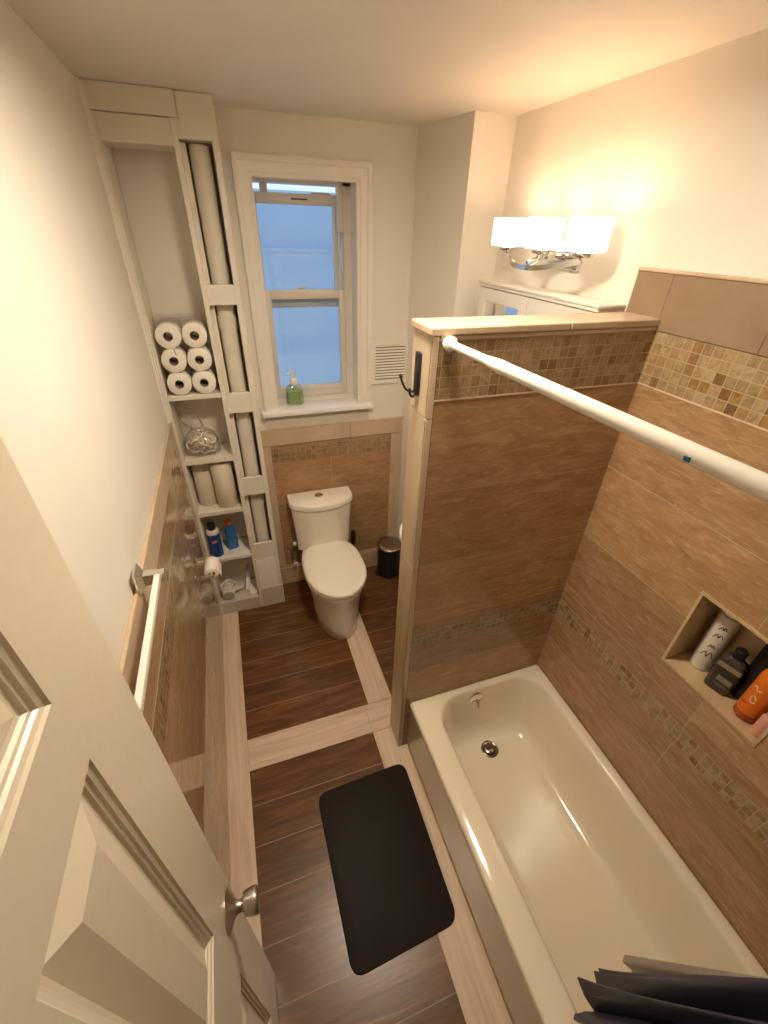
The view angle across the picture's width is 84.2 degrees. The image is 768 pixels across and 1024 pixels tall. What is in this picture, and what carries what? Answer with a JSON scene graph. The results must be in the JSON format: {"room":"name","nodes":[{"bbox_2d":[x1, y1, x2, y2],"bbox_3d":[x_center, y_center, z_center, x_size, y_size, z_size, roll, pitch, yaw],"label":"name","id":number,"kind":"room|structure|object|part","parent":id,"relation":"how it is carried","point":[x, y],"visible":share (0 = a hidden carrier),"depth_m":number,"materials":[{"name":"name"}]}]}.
{"room":"bathroom","nodes":[
{"label":"bathroom","id":0,"kind":"room"},
{"bbox_2d":[0,0,167,666],"bbox_3d":[-0.498,0.678,0.599,0.120,2.610,4.860,-9,35,-16],"label":"wall","id":1,"kind":"structure","parent":0,"point":[84,424],"depth_m":0.99,"materials":[{"name":"paint"}]},
{"bbox_2d":[74,76,171,423],"bbox_3d":[-1.043,-0.950,1.763,0.016,1.221,0.032,-9,35,-16],"label":"trim","id":2,"kind":"structure","parent":1,"relation":"attached to","point":[79,84],"depth_m":1.66,"materials":[{"name":"white paint"}]},
{"bbox_2d":[119,422,231,888],"bbox_3d":[-0.671,0.812,1.494,0.013,1.386,2.570,-9,35,-16],"label":"tile","id":3,"kind":"structure","parent":1,"relation":"attached to","point":[130,657],"depth_m":1.37,"materials":[{"name":"tile"}]},
{"bbox_2d":[132,563,166,713],"bbox_3d":[-0.535,0.340,0.915,0.070,0.070,0.666,-9,35,-16],"label":"towel bar","id":4,"kind":"object","parent":3,"relation":"attached to","point":[141,578],"visible":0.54,"depth_m":1.02,"materials":[{"name":"silver metal"}]},
{"bbox_2d":[143,446,229,884],"bbox_3d":[-0.674,0.852,1.520,0.009,1.266,2.570,-9,35,-16],"label":"tile","id":5,"kind":"structure","parent":1,"relation":"attached to","point":[195,739],"depth_m":1.68,"materials":[{"name":"tile"}]},
{"bbox_2d":[193,555,213,582],"bbox_3d":[-0.891,0.276,2.105,0.088,0.040,0.184,-9,35,-16],"label":"paper holder","id":6,"kind":"object","parent":5,"relation":"attached to","point":[196,578],"visible":0.79,"depth_m":2.05,"materials":[{"name":"silver metal"}]},
{"bbox_3d":[-0.915,0.238,2.162,0.088,0.040,0.040,-9,35,-16],"label":"arm","id":7,"kind":"part","parent":6,"relation":"part of","materials":[{"name":"silver metal"}]},
{"bbox_3d":[-0.868,0.315,2.049,0.088,0.040,0.040,-9,35,-16],"label":"arm","id":8,"kind":"part","parent":6,"relation":"part of","materials":[{"name":"silver metal"}]},
{"bbox_2d":[204,556,221,578],"bbox_3d":[-0.856,0.277,2.120,0.075,0.068,0.100,-9,35,-16],"label":"toilet roll","id":9,"kind":"object","parent":6,"relation":"hanging from","point":[211,564],"visible":0.89,"depth_m":2.10,"materials":[{"name":"paper"}]},
{"bbox_2d":[111,105,417,583],"bbox_3d":[-0.352,-0.694,2.663,1.750,2.610,0.260,-9,35,-16],"label":"wall","id":10,"kind":"structure","parent":0,"point":[149,181],"depth_m":1.99,"materials":[{"name":"paint"}]},
{"bbox_2d":[229,151,372,429],"bbox_3d":[-0.407,-1.108,2.313,0.657,1.258,0.292,-9,35,-16],"label":"window","id":11,"kind":"structure","parent":10,"relation":"in","point":[326,402],"depth_m":2.23,"materials":[{"name":"white paint"}]},
{"bbox_2d":[286,370,303,404],"bbox_3d":[-0.527,-0.732,2.493,0.101,0.195,0.069,-9,35,-16],"label":"soap dispenser","id":12,"kind":"object","parent":11,"relation":"on","point":[294,397],"visible":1,"depth_m":2.50,"materials":[{"name":"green plastic"}]},
{"bbox_2d":[286,384,303,404],"bbox_3d":[-0.530,-0.702,2.518,0.101,0.117,0.059,-9,35,-16],"label":"bottle","id":13,"kind":"object","parent":12,"relation":"attached to","point":[294,397],"depth_m":2.51,"materials":[{"name":"green plastic"}]},
{"bbox_3d":[-0.454,-1.369,2.251,0.433,0.513,0.030,-9,35,-16],"label":"sash","id":14,"kind":"part","parent":11,"relation":"part of","materials":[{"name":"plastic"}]},
{"bbox_3d":[-0.427,-1.160,2.366,0.484,1.080,0.140,-9,35,-16],"label":"frame","id":15,"kind":"part","parent":11,"relation":"part of","materials":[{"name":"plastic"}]},
{"bbox_3d":[-0.437,-0.968,2.464,0.443,0.576,0.035,-9,35,-16],"label":"sash","id":16,"kind":"part","parent":11,"relation":"part of","materials":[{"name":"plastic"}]},
{"bbox_3d":[-0.434,-0.750,2.587,0.370,0.007,0.009,-9,35,-16],"label":"lift rail","id":17,"kind":"part","parent":11,"relation":"part of","materials":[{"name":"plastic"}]},
{"bbox_3d":[-0.399,-0.632,2.551,0.657,0.028,0.152,-9,35,-16],"label":"sill","id":18,"kind":"part","parent":11,"relation":"part of","materials":[{"name":"paint"}]},
{"bbox_2d":[280,548,377,583],"bbox_3d":[-0.330,0.391,3.234,0.902,0.172,0.016,-9,35,-16],"label":"baseboard","id":19,"kind":"structure","parent":10,"relation":"attached to","point":[290,573],"depth_m":3.16,"materials":[{"name":"tile"}]},
{"bbox_2d":[263,432,397,564],"bbox_3d":[-0.318,-0.069,2.931,0.899,0.935,0.008,-9,35,-16],"label":"tile","id":20,"kind":"structure","parent":10,"relation":"attached to","point":[366,475],"depth_m":2.86,"materials":[{"name":"tile"}]},
{"bbox_2d":[291,542,297,565],"bbox_3d":[-0.631,0.290,2.992,0.041,0.212,0.060,-9,35,-16],"label":"supply valve","id":21,"kind":"object","parent":20,"relation":"attached to","point":[294,559],"visible":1,"depth_m":3.01,"materials":[{"name":"silver metal"}]},
{"bbox_2d":[260,416,402,565],"bbox_3d":[-0.317,-0.113,2.901,0.899,1.041,0.010,-9,35,-16],"label":"tile","id":22,"kind":"structure","parent":10,"relation":"attached to","point":[276,437],"depth_m":2.70,"materials":[{"name":"tile"}]},
{"bbox_2d":[371,340,407,383],"bbox_3d":[0.037,-0.887,2.516,0.236,0.244,0.011,-9,35,-16],"label":"air vent","id":23,"kind":"object","parent":10,"relation":"in","point":[388,357],"visible":0.98,"depth_m":2.51,"materials":[{"name":"white plastic"}]},
{"bbox_2d":[223,565,512,1023],"bbox_3d":[0.288,1.665,1.618,1.870,0.120,4.900,-9,35,-16],"label":"floor","id":24,"kind":"structure","parent":0,"point":[308,709],"depth_m":1.97,"materials":[{"name":"wood"}]},
{"bbox_2d":[81,79,284,614],"bbox_3d":[-0.899,-0.465,2.294,0.433,2.609,0.206,-9,35,-16],"label":"shelving unit","id":25,"kind":"object","parent":24,"relation":"on","point":[124,116],"visible":0.91,"depth_m":1.86,"materials":[{"name":"paint"}]},
{"bbox_3d":[-1.096,-0.405,2.262,0.023,2.534,0.194,-9,35,-16],"label":"panel","id":26,"kind":"part","parent":25,"relation":"part of","materials":[{"name":"paint"}]},
{"bbox_2d":[167,369,191,394],"bbox_3d":[-1.000,-0.640,2.083,0.108,0.108,0.100,-9,35,-16],"label":"toilet roll","id":27,"kind":"object","parent":25,"relation":"on","point":[184,387],"visible":0.94,"depth_m":2.05,"materials":[{"name":"paper"}]},
{"bbox_2d":[161,346,186,372],"bbox_3d":[-0.997,-0.729,2.022,0.108,0.108,0.103,-9,35,-16],"label":"toilet roll","id":28,"kind":"object","parent":27,"relation":"on","point":[175,366],"visible":0.94,"depth_m":1.99,"materials":[{"name":"paper"}]},
{"bbox_2d":[155,320,181,348],"bbox_3d":[-0.995,-0.820,1.963,0.108,0.108,0.100,-9,35,-16],"label":"toilet roll","id":29,"kind":"object","parent":28,"relation":"on","point":[171,327],"visible":1,"depth_m":1.93,"materials":[{"name":"paper"}]},
{"bbox_2d":[180,413,220,455],"bbox_3d":[-0.991,-0.422,2.282,0.187,0.221,0.155,-9,35,-16],"label":"plastic bag","id":30,"kind":"object","parent":25,"relation":"on","point":[202,441],"visible":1,"depth_m":2.29,"materials":[{"name":"plastic"}]},
{"bbox_2d":[192,368,215,393],"bbox_3d":[-0.894,-0.657,2.115,0.108,0.108,0.100,-9,35,-16],"label":"toilet roll","id":31,"kind":"object","parent":25,"relation":"on","point":[205,387],"visible":0.98,"depth_m":2.08,"materials":[{"name":"paper"}]},
{"bbox_2d":[187,345,211,370],"bbox_3d":[-0.891,-0.748,2.054,0.108,0.108,0.100,-9,35,-16],"label":"toilet roll","id":32,"kind":"object","parent":31,"relation":"on","point":[203,364],"visible":0.97,"depth_m":2.02,"materials":[{"name":"paper"}]},
{"bbox_2d":[182,319,206,347],"bbox_3d":[-0.889,-0.838,1.994,0.108,0.108,0.100,-9,35,-16],"label":"toilet roll","id":33,"kind":"object","parent":32,"relation":"on","point":[189,326],"visible":1,"depth_m":1.96,"materials":[{"name":"paper"}]},
{"bbox_2d":[191,463,217,505],"bbox_3d":[-1.043,-0.183,2.477,0.114,0.280,0.114,9,34,11],"label":"paper towel roll","id":34,"kind":"object","parent":25,"relation":"on","point":[202,475],"visible":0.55,"depth_m":2.44,"materials":[{"name":"paper"}]},
{"bbox_2d":[206,521,223,556],"bbox_3d":[-1.045,0.166,2.616,0.076,0.238,0.076,-9,35,-16],"label":"spray can","id":35,"kind":"object","parent":25,"relation":"on","point":[213,535],"visible":0.96,"depth_m":2.59,"materials":[{"name":"blue metal"}]},
{"bbox_3d":[-0.844,-0.447,2.337,0.021,2.534,0.194,-9,35,-16],"label":"divider post","id":36,"kind":"part","parent":25,"relation":"part of","materials":[{"name":"paint"}]},
{"bbox_3d":[-0.732,-0.977,1.911,0.119,0.082,0.019,-9,35,-16],"label":"cross rail","id":37,"kind":"part","parent":25,"relation":"part of","materials":[{"name":"paint"}]},
{"bbox_2d":[209,461,237,507],"bbox_3d":[-0.926,-0.170,2.462,0.114,0.280,0.114,-9,35,-16],"label":"paper towel roll","id":38,"kind":"object","parent":25,"relation":"on","point":[222,473],"visible":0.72,"depth_m":2.42,"materials":[{"name":"paper"}]},
{"bbox_2d":[188,144,269,541],"bbox_3d":[-0.770,-0.503,2.330,0.087,2.300,0.087,-9,35,-16],"label":"pipe","id":39,"kind":"object","parent":25,"relation":"on","point":[200,158],"visible":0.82,"depth_m":2.00,"materials":[{"name":"paint"}]},
{"bbox_2d":[224,518,238,549],"bbox_3d":[-0.966,0.139,2.681,0.069,0.216,0.060,-19,39,-28],"label":"bottle","id":40,"kind":"object","parent":25,"relation":"on","point":[230,532],"visible":1,"depth_m":2.67,"materials":[{"name":"blue plastic"}]},
{"bbox_2d":[219,579,243,599],"bbox_3d":[-1.040,0.512,2.903,0.153,0.097,0.156,-9,35,-16],"label":"hair dryer","id":41,"kind":"object","parent":25,"relation":"on","point":[228,591],"visible":1,"depth_m":2.86,"materials":[{"name":"white plastic"}]},
{"bbox_2d":[224,592,233,599],"bbox_3d":[-1.035,0.561,2.840,0.067,0.067,0.002,-9,35,-16],"label":"grille","id":42,"kind":"object","parent":41,"relation":"attached to","point":[227,595],"depth_m":2.84,"materials":[{"name":"grey plastic"}]},
{"bbox_3d":[-1.043,0.508,2.903,0.149,0.091,0.149,-9,35,-16],"label":"cord","id":43,"kind":"part","parent":41,"relation":"part of","materials":[{"name":"white plastic"}]},
{"bbox_3d":[-1.001,0.520,2.908,0.037,0.056,0.090,22,39,28],"label":"handle","id":44,"kind":"part","parent":41,"relation":"part of","materials":[{"name":"white plastic"}]},
{"bbox_3d":[-0.745,-0.564,2.187,0.119,0.104,0.019,-9,35,-16],"label":"cross rail","id":45,"kind":"part","parent":25,"relation":"part of","materials":[{"name":"paint"}]},
{"bbox_3d":[-0.709,-0.515,2.346,0.023,2.308,0.194,-9,35,-16],"label":"post","id":46,"kind":"part","parent":25,"relation":"part of","materials":[{"name":"paint"}]},
{"bbox_2d":[246,563,249,589],"bbox_3d":[-0.946,0.448,2.953,0.031,0.147,0.140,-2,34,-6],"label":"iron","id":47,"kind":"object","parent":25,"relation":"on","point":[247,564],"visible":1,"depth_m":2.94,"materials":[{"name":"white plastic"}]},
{"bbox_3d":[-0.945,0.407,2.949,0.022,0.090,0.003,0,-10,-12],"label":"plate","id":48,"kind":"part","parent":47,"relation":"part of","materials":[{"name":"silver metal"}]},
{"bbox_3d":[-0.758,-0.154,2.461,0.119,0.114,0.019,-9,35,-16],"label":"cross rail","id":49,"kind":"part","parent":25,"relation":"part of","materials":[{"name":"paint"}]},
{"bbox_2d":[250,578,257,594],"bbox_3d":[-0.911,0.521,2.964,0.052,0.024,0.147,-9,35,-16],"label":"tissue box","id":50,"kind":"object","parent":25,"relation":"on","point":[253,584],"visible":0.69,"depth_m":2.94,"materials":[{"name":"white plastic"}]},
{"bbox_3d":[-0.771,0.240,2.724,0.119,0.116,0.019,-9,35,-16],"label":"cross rail","id":51,"kind":"part","parent":25,"relation":"part of","materials":[{"name":"paint"}]},
{"bbox_3d":[-0.776,0.395,2.827,0.119,0.257,0.019,-9,35,-16],"label":"access panel","id":52,"kind":"part","parent":25,"relation":"part of","materials":[{"name":"white wood"}]},
{"bbox_2d":[287,486,366,638],"bbox_3d":[-0.340,0.344,2.757,0.412,0.778,0.666,-9,35,-16],"label":"toilet","id":53,"kind":"object","parent":24,"relation":"on","point":[335,572],"visible":1,"depth_m":2.71,"materials":[{"name":"ceramic"}]},
{"bbox_3d":[-0.405,-0.077,2.740,0.412,0.042,0.203,-9,35,-16],"label":"tank lid","id":54,"kind":"part","parent":53,"relation":"part of","materials":[{"name":"ceramic"}]},
{"bbox_3d":[-0.412,0.080,2.850,0.394,0.340,0.189,-9,35,-16],"label":"tank","id":55,"kind":"part","parent":53,"relation":"part of","materials":[{"name":"ceramic"}]},
{"bbox_3d":[-0.335,0.510,2.860,0.384,0.388,0.635,-9,35,-16],"label":"bowl","id":56,"kind":"part","parent":53,"relation":"part of","materials":[{"name":"ceramic"}]},
{"bbox_3d":[-0.311,0.351,2.692,0.384,0.026,0.539,-9,35,-16],"label":"lid","id":57,"kind":"part","parent":53,"relation":"part of","materials":[{"name":"ceramic"}]},
{"bbox_3d":[-0.310,0.373,2.701,0.382,0.017,0.520,-9,35,-16],"label":"seat","id":58,"kind":"part","parent":53,"relation":"part of","materials":[{"name":"ceramic"}]},
{"bbox_2d":[351,530,358,550],"bbox_3d":[-0.224,0.312,3.125,0.090,0.430,0.090,-9,35,-16],"label":"toilet brush","id":59,"kind":"object","parent":24,"relation":"on","point":[353,532],"visible":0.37,"depth_m":3.02,"materials":[{"name":"black plastic"}]},
{"bbox_3d":[-0.220,0.208,3.056,0.036,0.180,0.036,-9,35,-16],"label":"handle","id":60,"kind":"part","parent":59,"relation":"part of","materials":[{"name":"black plastic"}]},
{"bbox_2d":[319,764,454,974],"bbox_3d":[-0.009,1.450,1.809,0.438,0.008,0.633,-9,35,-16],"label":"bath mat","id":61,"kind":"object","parent":24,"relation":"on","point":[392,893],"visible":1,"depth_m":1.76,"materials":[{"name":"black rubber"}]},
{"bbox_2d":[374,537,400,578],"bbox_3d":[0.033,0.344,3.227,0.189,0.277,0.180,10,35,13],"label":"pedal bin","id":62,"kind":"object","parent":24,"relation":"on","point":[389,548],"visible":0.92,"depth_m":3.16,"materials":[{"name":"black plastic"}]},
{"bbox_3d":[0.041,0.240,3.156,0.181,0.024,0.181,-9,35,-16],"label":"bin lid","id":63,"kind":"part","parent":62,"relation":"part of","materials":[{"name":"metal"}]},
{"bbox_2d":[399,524,401,541],"bbox_3d":[0.341,0.394,2.563,0.532,0.947,0.470,-9,35,-16],"label":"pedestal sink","id":64,"kind":"object","parent":24,"relation":"on","point":[400,528],"visible":0.02,"depth_m":2.36,"materials":[{"name":"ceramic"}]},
{"bbox_2d":[407,665,767,1023],"bbox_3d":[0.670,1.355,1.651,0.706,0.379,1.374,-9,35,-16],"label":"bathtub","id":65,"kind":"object","parent":24,"relation":"on","point":[563,873],"visible":0.93,"depth_m":1.68,"materials":[{"name":"ceramic"}]},
{"bbox_3d":[0.450,0.908,2.071,0.074,0.074,0.016,-9,35,-16],"label":"overflow plate","id":66,"kind":"part","parent":65,"relation":"part of","materials":[{"name":"silver metal"}]},
{"bbox_2d":[5,0,767,126],"bbox_3d":[0.366,-0.586,0.093,1.870,0.100,4.860,-9,35,-16],"label":"ceiling","id":67,"kind":"structure","parent":0,"point":[416,63],"depth_m":1.10,"materials":[{"name":"paint"}]},
{"bbox_2d":[397,110,516,539],"bbox_3d":[0.315,-0.610,2.568,0.267,2.610,0.407,-9,35,-16],"label":"wall","id":68,"kind":"structure","parent":0,"point":[463,161],"depth_m":1.95,"materials":[{"name":"paint"}]},
{"bbox_2d":[493,28,767,311],"bbox_3d":[1.196,0.472,0.988,0.170,2.610,4.600,-9,35,-16],"label":"wall","id":69,"kind":"structure","parent":0,"point":[676,151],"depth_m":1.23,"materials":[{"name":"paint"}]},
{"bbox_2d":[477,280,625,315],"bbox_3d":[0.603,-0.613,1.848,0.124,0.629,0.774,-9,35,-16],"label":"medicine cabinet","id":70,"kind":"object","parent":69,"relation":"attached to","point":[497,297],"visible":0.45,"depth_m":1.68,"materials":[{"name":"white paint"}]},
{"bbox_2d":[483,300,517,315],"bbox_3d":[0.508,-0.698,1.990,0.006,0.508,0.283,-9,35,-16],"label":"mirror","id":71,"kind":"object","parent":70,"relation":"attached to","point":[490,307],"depth_m":1.87,"materials":[{"name":"mirror"}]},
{"bbox_3d":[0.507,-0.698,1.990,0.015,0.598,0.373,-9,35,-16],"label":"door","id":72,"kind":"part","parent":70,"relation":"part of","materials":[{"name":"white paint"}]},
{"bbox_3d":[0.628,-0.498,1.696,0.015,0.598,0.372,-9,35,-16],"label":"door","id":73,"kind":"part","parent":70,"relation":"part of","materials":[{"name":"white paint"}]},
{"bbox_2d":[491,216,615,270],"bbox_3d":[0.599,-0.972,1.542,0.191,0.163,0.582,-9,35,-16],"label":"vanity light","id":74,"kind":"object","parent":69,"relation":"attached to","point":[586,236],"visible":1,"depth_m":1.47,"materials":[{"name":"silver metal"}]},
{"bbox_3d":[0.500,-1.114,1.692,0.132,0.093,0.132,-9,35,-16],"label":"lamp shade","id":75,"kind":"part","parent":74,"relation":"part of","materials":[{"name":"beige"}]},
{"bbox_3d":[0.572,-0.995,1.516,0.132,0.093,0.132,-9,35,-16],"label":"lamp shade","id":76,"kind":"part","parent":74,"relation":"part of","materials":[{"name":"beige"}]},
{"bbox_3d":[0.641,-0.952,1.573,0.100,0.090,0.170,-9,35,-16],"label":"plate","id":77,"kind":"part","parent":74,"relation":"part of","materials":[{"name":"silver metal"}]},
{"bbox_3d":[0.645,-0.875,1.340,0.132,0.093,0.132,-9,35,-16],"label":"lamp shade","id":78,"kind":"part","parent":74,"relation":"part of","materials":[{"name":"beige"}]},
{"bbox_2d":[537,383,767,973],"bbox_3d":[1.030,0.699,1.352,0.010,1.820,1.376,-9,35,-16],"label":"tile","id":79,"kind":"structure","parent":69,"relation":"attached to","point":[661,531],"depth_m":1.40,"materials":[{"name":"tile"}]},
{"bbox_2d":[556,331,767,846],"bbox_3d":[1.041,0.318,1.098,0.012,1.216,1.376,-9,35,-16],"label":"tile","id":80,"kind":"structure","parent":69,"relation":"attached to","point":[728,382],"depth_m":1.25,"materials":[{"name":"tile"}]},
{"bbox_2d":[626,267,767,356],"bbox_3d":[1.035,-0.291,0.767,0.018,0.160,1.510,-9,35,-16],"label":"tile","id":81,"kind":"structure","parent":69,"relation":"attached to","point":[729,311],"depth_m":1.15,"materials":[{"name":"beige tile"}]},
{"bbox_2d":[661,591,767,746],"bbox_3d":[1.081,0.445,1.271,0.150,0.318,0.318,-9,35,-16],"label":"shower niche","id":82,"kind":"structure","parent":69,"relation":"attached to","point":[706,609],"depth_m":1.35,"materials":[{"name":"beige tile"}]},
{"bbox_2d":[690,611,741,670],"bbox_3d":[1.069,0.399,1.359,0.061,0.276,0.060,-9,35,-16],"label":"shampoo bottle","id":83,"kind":"object","parent":82,"relation":"on","point":[723,629],"visible":0.88,"depth_m":1.35,"materials":[{"name":"white plastic"}]},
{"bbox_2d":[704,647,748,695],"bbox_3d":[1.070,0.487,1.316,0.048,0.177,0.068,-19,39,-28],"label":"wash bottle","id":84,"kind":"object","parent":82,"relation":"on","point":[730,667],"visible":1,"depth_m":1.30,"materials":[{"name":"black plastic"}]},
{"bbox_2d":[731,644,767,699],"bbox_3d":[1.127,0.467,1.260,0.048,0.278,0.062,-9,35,-16],"label":"bottle","id":85,"kind":"object","parent":82,"relation":"on","point":[759,664],"visible":0.43,"depth_m":1.27,"materials":[{"name":"black plastic"}]},
{"bbox_2d":[733,668,767,723],"bbox_3d":[1.096,0.519,1.224,0.066,0.229,0.064,-9,35,-16],"label":"bottle","id":86,"kind":"object","parent":82,"relation":"on","point":[753,703],"visible":0.98,"depth_m":1.23,"materials":[{"name":"orange plastic"}]},
{"bbox_2d":[749,713,767,737],"bbox_3d":[1.085,0.606,1.212,0.032,0.096,0.032,-9,35,-16],"label":"bottle","id":87,"kind":"object","parent":82,"relation":"on","point":[761,724],"visible":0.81,"depth_m":1.21,"materials":[{"name":"pink plastic"}]},
{"bbox_3d":[0.528,0.894,0.324,1.600,2.610,0.120,-9,35,-16],"label":"wall","id":88,"kind":"structure","parent":0,"visible":0},
{"bbox_2d":[0,435,278,1023],"bbox_3d":[-0.227,0.922,0.622,0.104,2.168,0.732,-9,35,-16],"label":"door","id":89,"kind":"structure","parent":88,"relation":"in","point":[117,906],"depth_m":0.42,"materials":[{"name":"paint"}]},
{"bbox_3d":[-0.311,0.867,0.938,0.068,0.080,0.080,-9,35,-16],"label":"knob","id":90,"kind":"part","parent":89,"relation":"part of","materials":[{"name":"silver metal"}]},
{"bbox_2d":[442,336,767,502],"bbox_3d":[0.388,-0.083,0.555,0.038,0.039,1.372,-9,34,-16],"label":"shower rod","id":91,"kind":"object","parent":88,"relation":"attached to","point":[753,481],"visible":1,"depth_m":0.60,"materials":[{"name":"white metal"}]},
{"bbox_2d":[573,968,767,1023],"bbox_3d":[0.588,0.854,0.708,0.147,1.774,0.471,11,35,13],"label":"shower curtain","id":92,"kind":"object","parent":91,"relation":"hanging from","point":[616,997],"visible":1,"depth_m":0.88,"materials":[{"name":"black fabric"}]},
{"bbox_2d":[623,955,767,978],"bbox_3d":[0.756,0.893,0.743,0.110,1.761,0.496,19,37,23],"label":"curtain liner","id":93,"kind":"object","parent":91,"relation":"hanging from","point":[636,964],"visible":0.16,"depth_m":1.16,"materials":[{"name":"plastic"}]},
{"bbox_3d":[0.441,0.287,1.790,0.750,1.988,0.111,-9,35,-16],"label":"wall","id":94,"kind":"structure","parent":0,"visible":0},
{"bbox_2d":[390,328,439,746],"bbox_3d":[0.088,0.346,1.685,0.020,1.989,0.128,-9,35,-16],"label":"tile","id":95,"kind":"structure","parent":94,"relation":"attached to","point":[421,408],"depth_m":1.43,"materials":[{"name":"beige tile"}]},
{"bbox_2d":[399,351,421,397],"bbox_3d":[0.073,-0.385,1.192,0.054,0.124,0.047,-9,35,-16],"label":"hook","id":96,"kind":"object","parent":95,"relation":"attached to","point":[418,355],"visible":1,"depth_m":1.19,"materials":[{"name":"black metal"}]},
{"bbox_3d":[0.093,-0.389,1.195,0.013,0.120,0.028,-9,35,-16],"label":"hook plate","id":97,"kind":"part","parent":96,"relation":"part of","materials":[{"name":"black metal"}]},
{"bbox_2d":[402,383,636,744],"bbox_3d":[0.459,0.388,1.790,0.726,1.820,0.008,-9,35,-16],"label":"tile","id":98,"kind":"structure","parent":94,"relation":"attached to","point":[513,482],"depth_m":1.54,"materials":[{"name":"tile"}]},
{"bbox_2d":[411,326,656,648],"bbox_3d":[0.471,0.003,1.532,0.726,1.229,0.011,-9,35,-16],"label":"tile","id":99,"kind":"structure","parent":94,"relation":"attached to","point":[589,358],"depth_m":1.24,"materials":[{"name":"tile"}]},
{"bbox_2d":[411,312,660,335],"bbox_3d":[0.459,-0.548,1.230,0.766,0.021,0.139,-9,35,-16],"label":"ledge","id":100,"kind":"object","parent":94,"relation":"on","point":[445,326],"depth_m":1.18,"materials":[{"name":"stone"}]},
{"label":"outside","id":101,"kind":"structure","parent":0,"visible":0},
{"bbox_2d":[253,188,339,385],"bbox_3d":[-0.892,-0.852,3.946,6.500,3.420,0.215,-9,35,-16],"label":"wall","id":102,"kind":"structure","parent":101,"point":[296,241],"depth_m":3.28,"materials":[{"name":"blue glass"}]}
]}

